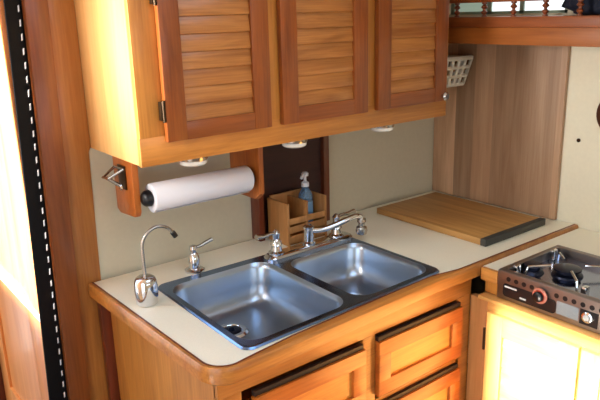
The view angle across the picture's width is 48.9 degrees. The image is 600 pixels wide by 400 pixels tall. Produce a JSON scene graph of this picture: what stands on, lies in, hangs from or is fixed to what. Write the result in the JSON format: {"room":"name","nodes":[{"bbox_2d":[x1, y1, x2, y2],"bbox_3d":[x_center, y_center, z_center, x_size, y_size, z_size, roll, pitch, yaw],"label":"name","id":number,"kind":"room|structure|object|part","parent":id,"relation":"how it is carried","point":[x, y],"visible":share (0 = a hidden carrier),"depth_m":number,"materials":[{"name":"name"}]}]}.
{"room":"ship interior","nodes":[
{"label":"ship interior","id":0,"kind":"room"},
{"bbox_2d":[74,7,433,279],"bbox_3d":[0.001,-0.054,2.866,1.880,2.080,0.060,-14,20,-36],"label":"wall","id":1,"kind":"structure","parent":0,"point":[368,168],"depth_m":2.62,"materials":[{"name":"beige paint"}]},
{"bbox_2d":[21,0,89,399],"bbox_3d":[-0.817,0.147,2.241,0.111,2.080,0.088,-14,20,-36],"label":"trim","id":2,"kind":"structure","parent":1,"relation":"attached to","point":[36,18],"depth_m":2.15,"materials":[{"name":"brown wood"}]},
{"bbox_2d":[0,0,48,399],"bbox_3d":[-1.129,0.075,2.523,0.051,2.080,0.846,-14,20,-36],"label":"door","id":3,"kind":"structure","parent":2,"relation":"attached to","point":[22,362],"depth_m":2.42,"materials":[{"name":"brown wood"}]},
{"bbox_3d":[-1.135,0.331,2.585,0.017,0.025,0.846,-14,20,-36],"label":"rail","id":4,"kind":"part","parent":3,"relation":"part of","materials":[{"name":"brown wood"}]},
{"bbox_2d":[3,0,67,399],"bbox_3d":[-0.864,0.163,2.190,0.108,2.080,0.014,-14,20,-36],"label":"strip","id":5,"kind":"object","parent":2,"relation":"attached to","point":[39,236],"visible":1,"depth_m":2.15,"materials":[{"name":"black"}]},
{"bbox_2d":[48,0,108,399],"bbox_3d":[-0.762,0.130,2.295,0.122,2.080,0.066,-14,20,-36],"label":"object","id":6,"kind":"structure","parent":1,"relation":"attached to","point":[68,70],"depth_m":2.21,"materials":[{"name":"brown wood"}]},
{"bbox_2d":[74,0,448,167],"bbox_3d":[-0.050,-0.603,2.342,1.336,0.725,0.454,-14,20,-36],"label":"upper cabinet","id":7,"kind":"object","parent":1,"relation":"attached to","point":[165,81],"visible":1,"depth_m":2.08,"materials":[{"name":"brown wood"}]},
{"bbox_3d":[-0.589,-0.487,1.984,0.019,0.723,0.384,-14,20,-36],"label":"panel","id":8,"kind":"part","parent":7,"relation":"part of","materials":[{"name":"brown wood"}]},
{"bbox_2d":[112,147,264,216],"bbox_3d":[-0.381,-0.096,2.314,0.483,0.253,0.195,-14,20,-36],"label":"paper towel holder","id":9,"kind":"object","parent":7,"relation":"attached to","point":[129,201],"visible":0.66,"depth_m":2.23,"materials":[{"name":"brown wood"}]},
{"bbox_2d":[101,164,126,190],"bbox_3d":[-0.615,-0.072,2.176,0.056,0.085,0.084,-14,20,-36],"label":"bottle opener","id":10,"kind":"object","parent":9,"relation":"attached to","point":[121,172],"visible":1,"depth_m":2.17,"materials":[{"name":"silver metal"}]},
{"bbox_3d":[-0.587,-0.076,2.180,0.006,0.080,0.055,-14,20,-36],"label":"plate","id":11,"kind":"part","parent":10,"relation":"part of","materials":[{"name":"brown metal"}]},
{"bbox_3d":[-0.345,-0.042,2.282,0.439,0.056,0.056,-14,20,-36],"label":"rod","id":12,"kind":"part","parent":9,"relation":"part of","materials":[{"name":"black plastic"}]},
{"bbox_2d":[145,165,253,212],"bbox_3d":[-0.341,-0.042,2.285,0.380,0.098,0.095,-14,20,-36],"label":"paper towel roll","id":13,"kind":"object","parent":9,"relation":"hanging from","point":[198,188],"visible":0.89,"depth_m":2.24,"materials":[{"name":"white paper"}]},
{"bbox_2d":[179,157,207,166],"bbox_3d":[-0.336,-0.135,2.072,0.094,0.050,0.094,-14,20,-36],"label":"light","id":14,"kind":"object","parent":7,"relation":"attached to","point":[199,161],"visible":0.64,"depth_m":2.04,"materials":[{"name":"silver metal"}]},
{"bbox_3d":[-0.250,-0.475,1.967,0.374,0.564,0.022,-14,20,-36],"label":"door","id":15,"kind":"part","parent":7,"relation":"part of","materials":[{"name":"brown wood"}]},
{"bbox_3d":[-0.252,-0.476,1.969,0.248,0.460,0.012,-14,20,-36],"label":"louver panel","id":16,"kind":"part","parent":7,"relation":"part of","materials":[{"name":"brown wood"}]},
{"bbox_3d":[-0.244,-0.231,2.037,0.244,0.055,0.020,-14,20,-36],"label":"door rail","id":17,"kind":"part","parent":7,"relation":"part of","materials":[{"name":"brown wood"}]},
{"bbox_3d":[0.061,-0.262,2.303,1.336,0.085,0.020,-14,20,-36],"label":"rail","id":18,"kind":"part","parent":7,"relation":"part of","materials":[{"name":"brown wood"}]},
{"bbox_2d":[282,139,306,147],"bbox_3d":[-0.021,-0.211,2.306,0.094,0.050,0.094,-14,20,-36],"label":"light","id":19,"kind":"object","parent":7,"relation":"attached to","point":[297,144],"visible":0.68,"depth_m":2.27,"materials":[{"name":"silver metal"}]},
{"bbox_3d":[0.084,-0.555,2.215,0.382,0.564,0.022,-14,20,-36],"label":"door","id":20,"kind":"part","parent":7,"relation":"part of","materials":[{"name":"brown wood"}]},
{"bbox_3d":[0.082,-0.556,2.217,0.256,0.460,0.012,-14,20,-36],"label":"louver panel","id":21,"kind":"part","parent":7,"relation":"part of","materials":[{"name":"brown wood"}]},
{"bbox_3d":[0.090,-0.311,2.286,0.252,0.055,0.020,-14,20,-36],"label":"door rail","id":22,"kind":"part","parent":7,"relation":"part of","materials":[{"name":"brown wood"}]},
{"bbox_2d":[371,124,393,131],"bbox_3d":[0.318,-0.292,2.558,0.094,0.050,0.094,-14,20,-36],"label":"light","id":23,"kind":"object","parent":7,"relation":"attached to","point":[388,128],"visible":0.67,"depth_m":2.52,"materials":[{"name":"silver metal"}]},
{"bbox_3d":[0.423,-0.637,2.467,0.378,0.564,0.022,-14,20,-36],"label":"door","id":24,"kind":"part","parent":7,"relation":"part of","materials":[{"name":"brown wood"}]},
{"bbox_3d":[0.429,-0.392,2.538,0.248,0.055,0.020,-14,20,-36],"label":"door rail","id":25,"kind":"part","parent":7,"relation":"part of","materials":[{"name":"brown wood"}]},
{"bbox_3d":[0.421,-0.637,2.469,0.252,0.460,0.012,-14,20,-36],"label":"louver panel","id":26,"kind":"part","parent":7,"relation":"part of","materials":[{"name":"brown wood"}]},
{"bbox_3d":[0.573,-0.411,2.616,0.036,0.036,0.028,-14,20,-36],"label":"knob","id":27,"kind":"part","parent":7,"relation":"part of","materials":[{"name":"silver metal"}]},
{"bbox_2d":[250,136,329,241],"bbox_3d":[-0.032,-0.098,2.749,0.388,0.468,0.059,-14,20,-36],"label":"board","id":28,"kind":"object","parent":1,"relation":"attached to","point":[283,167],"visible":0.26,"depth_m":2.75,"materials":[{"name":"brown wood"}]},
{"bbox_3d":[-0.048,-0.103,2.762,0.340,0.465,0.017,-14,20,-36],"label":"panel","id":29,"kind":"part","parent":28,"relation":"part of","materials":[{"name":"brown wood"}]},
{"bbox_2d":[447,55,473,87],"bbox_3d":[0.613,-0.601,3.020,0.269,0.157,0.238,-14,20,-36],"label":"basket","id":30,"kind":"object","parent":1,"relation":"attached to","point":[461,60],"visible":0.22,"depth_m":2.98,"materials":[{"name":"beige plastic"}]},
{"bbox_2d":[447,55,473,59],"bbox_3d":[0.613,-0.647,3.003,0.266,0.016,0.232,-14,20,-36],"label":"basket rim","id":31,"kind":"object","parent":30,"relation":"on","point":[450,57],"depth_m":2.96,"materials":[{"name":"beige plastic"}]},
{"bbox_2d":[449,4,599,362],"bbox_3d":[1.750,0.129,2.056,0.060,2.080,3.400,-14,20,-36],"label":"wall","id":32,"kind":"structure","parent":0,"point":[579,187],"depth_m":2.70,"materials":[{"name":"beige paint"}]},
{"bbox_2d":[432,43,570,219],"bbox_3d":[0.879,-0.367,2.996,0.020,0.797,0.684,-14,20,-36],"label":"panel","id":33,"kind":"object","parent":32,"relation":"attached to","point":[498,141],"visible":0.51,"depth_m":2.94,"materials":[{"name":"brown wood"}]},
{"bbox_2d":[451,0,567,14],"bbox_3d":[0.899,-0.937,2.846,0.022,0.260,0.600,-14,20,-36],"label":"window","id":34,"kind":"structure","parent":32,"relation":"in","point":[523,7],"depth_m":2.86,"materials":[{"name":"white"}]},
{"bbox_3d":[0.777,-0.978,3.000,0.010,0.260,0.200,-14,20,-36],"label":"tinted pane","id":35,"kind":"part","parent":34,"relation":"part of","materials":[{"name":"grey"}]},
{"bbox_2d":[448,0,599,46],"bbox_3d":[1.087,-0.659,2.394,0.291,0.188,1.748,-14,20,-36],"label":"shelf","id":36,"kind":"object","parent":32,"relation":"attached to","point":[579,30],"visible":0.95,"depth_m":2.49,"materials":[{"name":"brown wood"}]},
{"bbox_3d":[0.996,-0.710,2.289,0.032,0.027,1.720,-14,20,-36],"label":"rail","id":37,"kind":"part","parent":36,"relation":"part of","materials":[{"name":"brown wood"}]},
{"bbox_2d":[561,0,599,14],"bbox_3d":[1.209,-0.714,2.218,0.177,0.198,0.703,-14,20,-36],"label":"cloth bag","id":38,"kind":"object","parent":36,"relation":"on","point":[591,7],"visible":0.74,"depth_m":2.35,"materials":[{"name":"black fabric"}]},
{"bbox_2d":[596,103,599,126],"bbox_3d":[1.225,-0.327,2.542,0.026,0.180,0.180,-14,20,-36],"label":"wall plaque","id":39,"kind":"object","parent":32,"relation":"attached to","point":[598,108],"visible":1,"depth_m":2.60,"materials":[{"name":"brown wood"}]},
{"bbox_3d":[-0.141,1.369,1.776,4.200,0.050,4.800,-14,20,-36],"label":"floor","id":40,"kind":"structure","parent":0,"visible":0},
{"bbox_2d":[0,364,5,399],"bbox_3d":[-1.427,-0.018,2.878,0.200,2.080,0.080,-14,20,-36],"label":"trim","id":41,"kind":"structure","parent":40,"relation":"on","point":[2,389],"depth_m":3.09,"materials":[{"name":"red wood"}]},
{"bbox_2d":[97,280,470,399],"bbox_3d":[-0.029,0.702,2.473,1.114,0.844,0.790,-14,20,-36],"label":"base cabinet","id":42,"kind":"object","parent":40,"relation":"on","point":[419,350],"visible":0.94,"depth_m":2.20,"materials":[{"name":"brown wood"}]},
{"bbox_3d":[-0.053,0.580,2.115,0.425,0.205,0.322,-14,20,-36],"label":"drawer","id":43,"kind":"part","parent":42,"relation":"part of","materials":[{"name":"brown wood"}]},
{"bbox_3d":[0.032,0.504,1.975,0.417,0.017,0.017,-14,20,-36],"label":"finger pull","id":44,"kind":"part","parent":42,"relation":"part of","materials":[{"name":"brown wood"}]},
{"bbox_3d":[0.036,0.610,2.005,0.323,0.103,0.010,-14,20,-36],"label":"drawer panel","id":45,"kind":"part","parent":42,"relation":"part of","materials":[{"name":"brown wood"}]},
{"bbox_2d":[88,190,577,385],"bbox_3d":[0.226,0.227,2.530,1.816,0.052,0.818,-14,20,-36],"label":"countertop","id":46,"kind":"structure","parent":42,"relation":"on","point":[211,358],"depth_m":2.19,"materials":[{"name":"beige laminate"}]},
{"bbox_2d":[134,225,177,306],"bbox_3d":[-0.462,0.203,2.128,0.164,0.252,0.076,-14,20,-36],"label":"tap","id":47,"kind":"object","parent":46,"relation":"on","point":[145,284],"visible":1,"depth_m":2.10,"materials":[{"name":"silver metal"}]},
{"bbox_2d":[134,273,158,306],"bbox_3d":[-0.494,0.287,2.123,0.076,0.095,0.076,-14,20,-36],"label":"base","id":48,"kind":"object","parent":47,"relation":"attached to","point":[145,284],"depth_m":2.10,"materials":[{"name":"silver metal"}]},
{"bbox_2d":[170,230,177,237],"bbox_3d":[-0.409,0.111,2.146,0.025,0.026,0.017,-14,20,-36],"label":"nozzle","id":49,"kind":"object","parent":47,"relation":"on","point":[172,232],"depth_m":2.14,"materials":[{"name":"black plastic"}]},
{"bbox_2d":[185,238,212,273],"bbox_3d":[-0.366,0.199,2.394,0.115,0.110,0.072,-14,20,-36],"label":"soap dispenser","id":50,"kind":"object","parent":46,"relation":"on","point":[194,267],"visible":1,"depth_m":2.37,"materials":[{"name":"silver metal"}]},
{"bbox_3d":[-0.349,0.157,2.393,0.074,0.030,0.016,-14,20,-36],"label":"lever","id":51,"kind":"part","parent":50,"relation":"part of","materials":[{"name":"silver metal"}]},
{"bbox_2d":[267,188,326,246],"bbox_3d":[-0.011,0.066,2.695,0.200,0.182,0.135,-14,20,-36],"label":"wooden caddy","id":52,"kind":"object","parent":46,"relation":"on","point":[287,213],"visible":0.79,"depth_m":2.66,"materials":[{"name":"brown wood"}]},
{"bbox_3d":[-0.085,0.087,2.640,0.010,0.174,0.135,-14,20,-36],"label":"panel","id":53,"kind":"part","parent":52,"relation":"part of","materials":[{"name":"brown wood"}]},
{"bbox_3d":[-0.049,0.053,2.743,0.180,0.182,0.009,-14,20,-36],"label":"panel","id":54,"kind":"part","parent":52,"relation":"part of","materials":[{"name":"brown wood"}]},
{"bbox_2d":[298,171,312,221],"bbox_3d":[0.019,0.011,2.708,0.071,0.258,0.061,-14,20,-36],"label":"soap bottle","id":55,"kind":"object","parent":52,"relation":"in","point":[305,193],"visible":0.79,"depth_m":2.68,"materials":[{"name":"blue plastic"}]},
{"bbox_3d":[-0.008,0.149,2.719,0.180,0.009,0.117,-14,20,-36],"label":"panel","id":56,"kind":"part","parent":52,"relation":"part of","materials":[{"name":"brown wood"}]},
{"bbox_3d":[0.064,0.051,2.752,0.010,0.174,0.135,-14,20,-36],"label":"panel","id":57,"kind":"part","parent":52,"relation":"part of","materials":[{"name":"brown wood"}]},
{"bbox_2d":[158,237,438,349],"bbox_3d":[0.009,0.345,2.299,0.852,0.150,0.587,-14,20,-36],"label":"double sink","id":58,"kind":"object","parent":46,"relation":"in","point":[253,303],"visible":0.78,"depth_m":2.36,"materials":[{"name":"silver metal"}]},
{"bbox_2d":[254,209,366,261],"bbox_3d":[0.047,0.139,2.534,0.488,0.115,0.129,-14,20,-36],"label":"kitchen faucet","id":59,"kind":"object","parent":46,"relation":"on","point":[277,253],"visible":1,"depth_m":2.55,"materials":[{"name":"silver metal"}]},
{"bbox_3d":[-0.123,0.128,2.424,0.095,0.024,0.023,-14,20,-36],"label":"lever","id":60,"kind":"part","parent":59,"relation":"part of","materials":[{"name":"silver metal"}]},
{"bbox_3d":[-0.089,0.154,2.465,0.060,0.094,0.060,-14,20,-36],"label":"handle","id":61,"kind":"part","parent":59,"relation":"part of","materials":[{"name":"silver metal"}]},
{"bbox_3d":[0.038,0.177,2.574,0.420,0.019,0.072,-14,20,-36],"label":"deck plate","id":62,"kind":"part","parent":59,"relation":"part of","materials":[{"name":"silver metal"}]},
{"bbox_3d":[0.033,0.132,2.558,0.054,0.080,0.054,-14,20,-36],"label":"spout","id":63,"kind":"part","parent":59,"relation":"part of","materials":[{"name":"silver metal"}]},
{"bbox_3d":[0.145,0.098,2.639,0.060,0.094,0.060,-14,20,-36],"label":"handle","id":64,"kind":"part","parent":59,"relation":"part of","materials":[{"name":"silver metal"}]},
{"bbox_3d":[0.144,0.091,2.585,0.237,0.057,0.031,-7,17,-18],"label":"spout","id":65,"kind":"part","parent":59,"relation":"part of","materials":[{"name":"silver metal"}]},
{"bbox_3d":[0.184,0.055,2.652,0.095,0.024,0.023,-14,20,-36],"label":"lever","id":66,"kind":"part","parent":59,"relation":"part of","materials":[{"name":"silver metal"}]},
{"bbox_2d":[377,192,545,246],"bbox_3d":[0.691,0.070,2.891,0.404,0.028,0.600,-14,20,-36],"label":"cutting board","id":67,"kind":"object","parent":46,"relation":"on","point":[481,224],"visible":1,"depth_m":2.82,"materials":[{"name":"brown wood"}]},
{"bbox_3d":[0.204,0.771,2.206,1.075,0.844,0.022,-14,20,-36],"label":"frame","id":68,"kind":"part","parent":42,"relation":"part of","materials":[{"name":"brown wood"}]},
{"bbox_3d":[0.324,0.484,2.395,0.418,0.197,0.322,-14,20,-36],"label":"drawer","id":69,"kind":"part","parent":42,"relation":"part of","materials":[{"name":"brown wood"}]},
{"bbox_3d":[0.410,0.411,2.256,0.410,0.017,0.017,-14,20,-36],"label":"finger pull","id":70,"kind":"part","parent":42,"relation":"part of","materials":[{"name":"brown wood"}]},
{"bbox_3d":[0.417,0.648,2.324,0.410,0.017,0.017,-14,20,-36],"label":"finger pull","id":71,"kind":"part","parent":42,"relation":"part of","materials":[{"name":"brown wood"}]},
{"bbox_3d":[0.413,0.513,2.284,0.316,0.095,0.010,-14,20,-36],"label":"drawer panel","id":72,"kind":"part","parent":42,"relation":"part of","materials":[{"name":"brown wood"}]},
{"bbox_3d":[0.331,0.730,2.465,0.418,0.215,0.322,-14,20,-36],"label":"drawer","id":73,"kind":"part","parent":42,"relation":"part of","materials":[{"name":"brown wood"}]},
{"bbox_3d":[0.420,0.759,2.355,0.316,0.113,0.010,-14,20,-36],"label":"drawer panel","id":74,"kind":"part","parent":42,"relation":"part of","materials":[{"name":"brown wood"}]},
{"bbox_2d":[466,281,599,399],"bbox_3d":[1.194,0.715,2.334,0.707,0.830,0.972,-14,20,-36],"label":"base cabinet","id":75,"kind":"object","parent":40,"relation":"on","point":[516,351],"visible":1,"depth_m":2.26,"materials":[{"name":"brown wood"}]},
{"bbox_3d":[0.790,0.743,2.313,0.010,0.504,0.220,-14,20,-36],"label":"louver panel","id":76,"kind":"part","parent":75,"relation":"part of","materials":[{"name":"brown wood"}]},
{"bbox_3d":[0.788,0.743,2.311,0.020,0.650,0.350,-14,20,-36],"label":"door","id":77,"kind":"part","parent":75,"relation":"part of","materials":[{"name":"brown wood"}]},
{"bbox_3d":[0.780,0.467,2.233,0.020,0.075,0.216,-14,20,-36],"label":"door rail","id":78,"kind":"part","parent":75,"relation":"part of","materials":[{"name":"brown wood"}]},
{"bbox_2d":[481,228,599,284],"bbox_3d":[1.206,0.297,2.221,0.663,0.047,0.953,-14,20,-36],"label":"countertop","id":79,"kind":"structure","parent":75,"relation":"on","point":[580,239],"depth_m":2.55,"materials":[{"name":"beige laminate"}]},
{"bbox_2d":[497,245,599,333],"bbox_3d":[1.018,0.316,2.209,0.406,0.115,0.598,-14,20,-36],"label":"gas stove","id":80,"kind":"object","parent":79,"relation":"in","point":[559,282],"visible":1,"depth_m":2.26,"materials":[{"name":"silver metal"}]},
{"bbox_3d":[0.776,0.333,2.244,0.002,0.048,0.203,-14,20,-36],"label":"control plate","id":81,"kind":"part","parent":80,"relation":"part of","materials":[{"name":"black plastic"}]},
{"bbox_3d":[0.833,0.242,2.363,0.080,0.034,0.080,-14,20,-36],"label":"burner","id":82,"kind":"part","parent":80,"relation":"part of","materials":[{"name":"grey metal"}]},
{"bbox_3d":[0.793,0.320,2.192,0.029,0.045,0.045,-14,20,-36],"label":"control knob","id":83,"kind":"part","parent":80,"relation":"part of","materials":[{"name":"black plastic"}]},
{"bbox_3d":[0.943,0.250,2.329,0.109,0.032,0.109,-14,20,-36],"label":"burner","id":84,"kind":"part","parent":80,"relation":"part of","materials":[{"name":"grey metal"}]},
{"bbox_3d":[0.909,0.374,2.079,0.002,0.051,0.061,-14,20,-36],"label":"igniter plate","id":85,"kind":"part","parent":80,"relation":"part of","materials":[{"name":"black plastic"}]},
{"bbox_3d":[0.965,0.814,2.131,0.020,0.764,0.905,-14,20,-36],"label":"frame","id":86,"kind":"part","parent":75,"relation":"part of","materials":[{"name":"brown wood"}]},
{"bbox_3d":[1.008,0.815,2.038,0.020,0.650,0.350,-14,20,-36],"label":"door","id":87,"kind":"part","parent":75,"relation":"part of","materials":[{"name":"brown wood"}]}
]}

